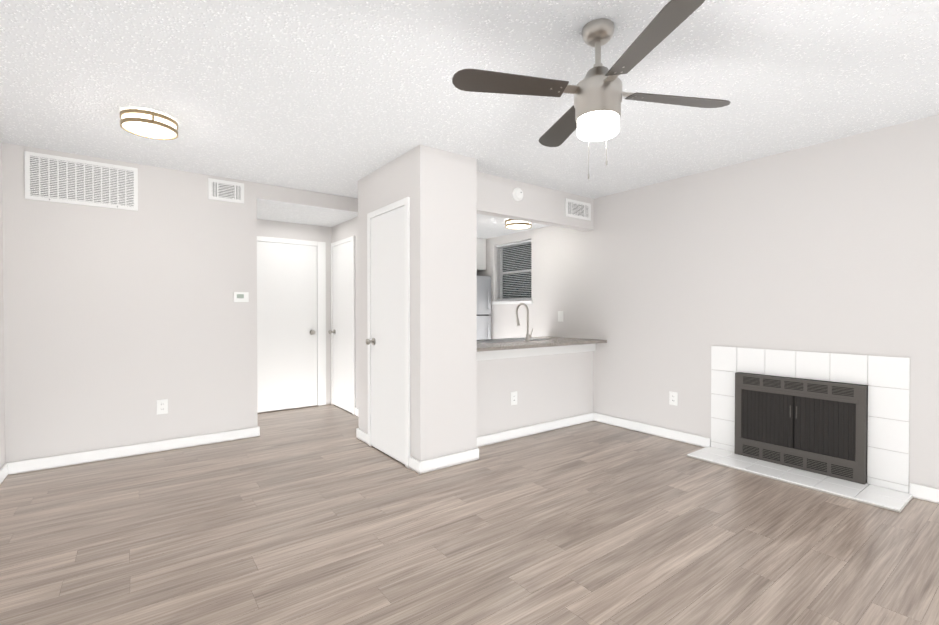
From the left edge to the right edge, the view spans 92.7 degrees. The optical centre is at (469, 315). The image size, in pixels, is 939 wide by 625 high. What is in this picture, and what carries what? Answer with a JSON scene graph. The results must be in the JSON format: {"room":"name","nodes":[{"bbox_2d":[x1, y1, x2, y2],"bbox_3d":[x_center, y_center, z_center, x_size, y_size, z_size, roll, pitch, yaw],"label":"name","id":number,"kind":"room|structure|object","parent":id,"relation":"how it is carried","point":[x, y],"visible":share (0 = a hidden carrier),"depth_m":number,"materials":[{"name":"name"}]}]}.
{"room":"living room","nodes":[
{"label":"living room","id":0,"kind":"room"},
{"bbox_2d":[0,141,4,468],"bbox_3d":[-1.359,-0.014,0.417,0.120,2.450,7.340,0,1,-37],"label":"wall","id":1,"kind":"structure","parent":0,"point":[2,431],"depth_m":3.25,"materials":[{"name":"white paint"}]},
{"bbox_2d":[0,462,11,484],"bbox_3d":[-1.303,1.165,0.470,0.019,0.092,7.100,0,1,-37],"label":"baseboard","id":2,"kind":"structure","parent":1,"relation":"attached to","point":[6,470],"depth_m":3.25,"materials":[{"name":"white wood"}]},
{"bbox_2d":[2,143,257,462],"bbox_3d":[-2.777,-0.047,3.862,1.720,2.450,0.120,0,1,-37],"label":"wall","id":3,"kind":"structure","parent":0,"point":[118,323],"depth_m":3.73,"materials":[{"name":"white paint"}]},
{"bbox_2d":[24,151,137,210],"bbox_3d":[-3.057,-1.052,3.558,0.680,0.355,0.015,0,1,-37],"label":"air vent","id":4,"kind":"object","parent":3,"relation":"in","point":[53,178],"visible":1,"depth_m":3.54,"materials":[{"name":"white metal"}]},
{"bbox_2d":[12,426,259,474],"bbox_3d":[-2.721,1.132,3.836,1.705,0.092,0.026,0,1,-37],"label":"baseboard","id":5,"kind":"structure","parent":3,"relation":"attached to","point":[37,464],"depth_m":3.73,"materials":[{"name":"white wood"}]},
{"bbox_2d":[157,399,167,414],"bbox_3d":[-2.658,0.793,3.878,0.080,0.125,0.008,0,1,-37],"label":"electrical outlet","id":6,"kind":"object","parent":3,"relation":"attached to","point":[162,406],"visible":1,"depth_m":3.88,"materials":[{"name":"white plastic"}]},
{"bbox_2d":[208,178,243,203],"bbox_3d":[-2.254,-1.150,4.157,0.295,0.190,0.012,0,1,-37],"label":"air vent","id":7,"kind":"object","parent":3,"relation":"in","point":[224,190],"visible":1,"depth_m":4.15,"materials":[{"name":"white metal"}]},
{"bbox_2d":[234,292,248,301],"bbox_3d":[-2.155,-0.171,4.231,0.124,0.092,0.026,0,1,-37],"label":"thermostat","id":8,"kind":"object","parent":3,"relation":"attached to","point":[241,296],"visible":1,"depth_m":4.22,"materials":[{"name":"white plastic"}]},
{"bbox_2d":[257,219,331,404],"bbox_3d":[-2.269,-0.063,5.549,1.110,2.450,0.120,0,1,-37],"label":"wall","id":9,"kind":"structure","parent":0,"point":[280,229],"depth_m":5.72,"materials":[{"name":"white paint"}]},
{"bbox_2d":[257,236,325,412],"bbox_3d":[-2.225,0.115,5.449,0.980,2.095,0.093,0,1,-37],"label":"door","id":10,"kind":"structure","parent":9,"relation":"in","point":[291,323],"depth_m":5.51,"materials":[{"name":"white wood"}]},
{"bbox_2d":[256,183,357,226],"bbox_3d":[-1.920,-1.208,5.068,1.110,0.149,1.050,0,1,-37],"label":"ceiling","id":11,"kind":"structure","parent":0,"point":[285,204],"depth_m":4.80,"materials":[{"name":"white paint"}]},
{"bbox_2d":[332,216,357,407],"bbox_3d":[-1.247,-0.061,5.256,0.180,2.450,1.810,0,1,-37],"label":"wall","id":12,"kind":"structure","parent":0,"point":[345,229],"depth_m":5.21,"materials":[{"name":"white paint"}]},
{"bbox_2d":[328,236,354,414],"bbox_3d":[-1.591,0.120,5.491,0.093,2.085,0.755,0,1,-37],"label":"hall door","id":13,"kind":"structure","parent":12,"relation":"in","point":[342,331],"depth_m":5.48,"materials":[{"name":"white wood"}]},
{"bbox_2d":[358,144,476,460],"bbox_3d":[-0.501,-0.048,3.960,0.530,2.450,1.160,0,1,-37],"label":"wall","id":14,"kind":"structure","parent":0,"point":[438,187],"depth_m":3.49,"materials":[{"name":"white paint"}]},
{"bbox_2d":[356,428,367,438],"bbox_3d":[-0.946,1.127,4.373,0.327,0.092,0.015,0,1,-37],"label":"baseboard","id":15,"kind":"structure","parent":14,"relation":"attached to","point":[360,434],"depth_m":4.20,"materials":[{"name":"white wood"}]},
{"bbox_2d":[365,197,409,467],"bbox_3d":[-0.718,0.134,3.732,0.093,2.090,0.750,0,1,-37],"label":"closet door","id":16,"kind":"structure","parent":14,"relation":"attached to","point":[387,341],"depth_m":3.71,"materials":[{"name":"white wood"}]},
{"bbox_2d":[0,404,938,624],"bbox_3d":[0.329,1.243,2.340,5.110,0.100,8.390,0,1,-37],"label":"floor","id":17,"kind":"structure","parent":0,"point":[319,515],"depth_m":2.37,"materials":[{"name":"brown wood"}]},
{"bbox_2d":[416,443,479,473],"bbox_3d":[-0.150,1.135,3.501,0.562,0.092,0.019,0,1,-37],"label":"baseboard","id":18,"kind":"structure","parent":17,"relation":"on","point":[429,465],"depth_m":3.47,"materials":[{"name":"white wood"}]},
{"bbox_2d":[477,276,490,339],"bbox_3d":[-0.216,0.303,6.416,0.735,1.700,0.846,0,1,-37],"label":"fridge","id":19,"kind":"object","parent":17,"relation":"on","point":[483,307],"visible":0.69,"depth_m":6.25,"materials":[{"name":"grey metal"}]},
{"bbox_2d":[687,346,912,512],"bbox_3d":[2.526,0.727,3.453,0.810,0.910,1.300,0,1,-37],"label":"fireplace","id":20,"kind":"object","parent":17,"relation":"on","point":[819,426],"visible":1,"depth_m":3.28,"materials":[{"name":"white tile"}]},
{"bbox_2d":[0,0,938,198],"bbox_3d":[0.329,-1.307,2.315,5.110,0.100,8.390,0,1,-37],"label":"ceiling","id":21,"kind":"structure","parent":0,"point":[338,97],"depth_m":2.41,"materials":[{"name":"white paint"}]},
{"bbox_2d":[120,108,177,139],"bbox_3d":[-2.042,-1.213,2.862,0.304,0.097,0.307,0,1,-37],"label":"ceiling light","id":22,"kind":"object","parent":21,"relation":"attached to","point":[145,123],"visible":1,"depth_m":2.79,"materials":[{"name":"white glass"}]},
{"bbox_2d":[452,0,730,178],"bbox_3d":[0.562,-0.926,1.963,0.948,0.654,0.948,0,1,34],"label":"ceiling fan","id":23,"kind":"object","parent":21,"relation":"hanging from","point":[592,113],"visible":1,"depth_m":1.89,"materials":[{"name":"brown wood"}]},
{"bbox_2d":[477,214,549,238],"bbox_3d":[-0.172,-1.187,5.484,1.830,0.199,2.470,0,1,-37],"label":"ceiling","id":24,"kind":"structure","parent":0,"point":[488,227],"depth_m":5.57,"materials":[{"name":"white paint"}]},
{"bbox_2d":[505,219,531,228],"bbox_3d":[0.556,-1.036,5.085,0.300,0.094,0.303,0,1,-37],"label":"kitchen ceiling light","id":25,"kind":"object","parent":24,"relation":"attached to","point":[513,224],"visible":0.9,"depth_m":5.00,"materials":[{"name":"white glass"}]},
{"bbox_2d":[477,172,593,436],"bbox_3d":[0.604,-0.053,4.453,1.830,2.450,0.129,0,1,-37],"label":"wall","id":26,"kind":"structure","parent":0,"point":[551,387],"depth_m":4.38,"materials":[{"name":"white paint"}]},
{"bbox_2d":[512,188,522,200],"bbox_3d":[0.464,-1.146,4.246,0.124,0.124,0.036,0,1,-37],"label":"smoke detector","id":27,"kind":"object","parent":26,"relation":"attached to","point":[517,193],"visible":1,"depth_m":4.22,"materials":[{"name":"white plastic"}]},
{"bbox_2d":[477,412,595,446],"bbox_3d":[0.643,1.127,4.412,1.829,0.092,0.019,0,1,-37],"label":"baseboard","id":28,"kind":"structure","parent":26,"relation":"attached to","point":[507,435],"depth_m":4.39,"materials":[{"name":"white wood"}]},
{"bbox_2d":[477,336,606,360],"bbox_3d":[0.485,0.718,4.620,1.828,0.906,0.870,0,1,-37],"label":"countertop","id":29,"kind":"structure","parent":26,"relation":"on","point":[491,349],"depth_m":4.43,"materials":[{"name":"stone"}]},
{"bbox_2d":[516,303,532,340],"bbox_3d":[0.571,0.069,4.716,0.090,0.395,0.211,0,1,-37],"label":"faucet","id":30,"kind":"object","parent":29,"relation":"on","point":[528,336],"visible":1,"depth_m":4.65,"materials":[{"name":"silver metal"}]},
{"bbox_2d":[565,198,590,220],"bbox_3d":[1.160,-1.123,4.780,0.405,0.185,0.012,0,1,-37],"label":"air vent","id":31,"kind":"object","parent":26,"relation":"in","point":[577,209],"visible":1,"depth_m":4.77,"materials":[{"name":"white metal"}]},
{"bbox_2d":[477,115,938,488],"bbox_3d":[2.318,0.453,3.813,0.150,3.450,8.390,0,1,-37],"label":"wall","id":32,"kind":"structure","parent":0,"point":[662,288],"depth_m":3.68,"materials":[{"name":"white paint"}]},
{"bbox_2d":[492,240,532,303],"bbox_3d":[0.617,-0.565,6.065,0.158,0.833,0.810,0,1,-37],"label":"kitchen window","id":33,"kind":"structure","parent":32,"relation":"in","point":[515,272],"depth_m":6.11,"materials":[{"name":"white"}]},
{"bbox_2d":[558,311,562,321],"bbox_3d":[1.082,0.014,5.332,0.012,0.125,0.080,0,1,-37],"label":"light switch","id":34,"kind":"object","parent":32,"relation":"attached to","point":[560,316],"visible":1,"depth_m":5.33,"materials":[{"name":"white plastic"}]},
{"bbox_2d":[596,413,710,447],"bbox_3d":[1.755,1.126,4.437,0.016,0.092,1.228,0,1,-37],"label":"baseboard","id":35,"kind":"structure","parent":32,"relation":"attached to","point":[701,441],"depth_m":4.35,"materials":[{"name":"white wood"}]},
{"bbox_2d":[669,391,677,405],"bbox_3d":[1.920,0.784,4.218,0.008,0.125,0.080,0,1,-37],"label":"outlet","id":36,"kind":"object","parent":32,"relation":"attached to","point":[673,398],"visible":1,"depth_m":4.22,"materials":[{"name":"white plastic"}]},
{"bbox_2d":[909,483,938,503],"bbox_3d":[3.770,1.153,1.727,0.019,0.092,2.998,0,1,-37],"label":"baseboard","id":37,"kind":"structure","parent":32,"relation":"attached to","point":[924,493],"depth_m":2.87,"materials":[{"name":"white wood"}]},
{"bbox_3d":[-0.945,-0.073,6.534,1.830,2.450,0.120,0,1,-37],"label":"wall","id":38,"kind":"structure","parent":0,"visible":0},
{"bbox_2d":[477,238,485,270],"bbox_3d":[-0.278,-0.872,6.484,0.790,0.448,0.725,0,1,-37],"label":"upper cabinet","id":39,"kind":"object","parent":38,"relation":"attached to","point":[481,254],"visible":0.1,"depth_m":6.40,"materials":[{"name":"white wood"}]}
]}

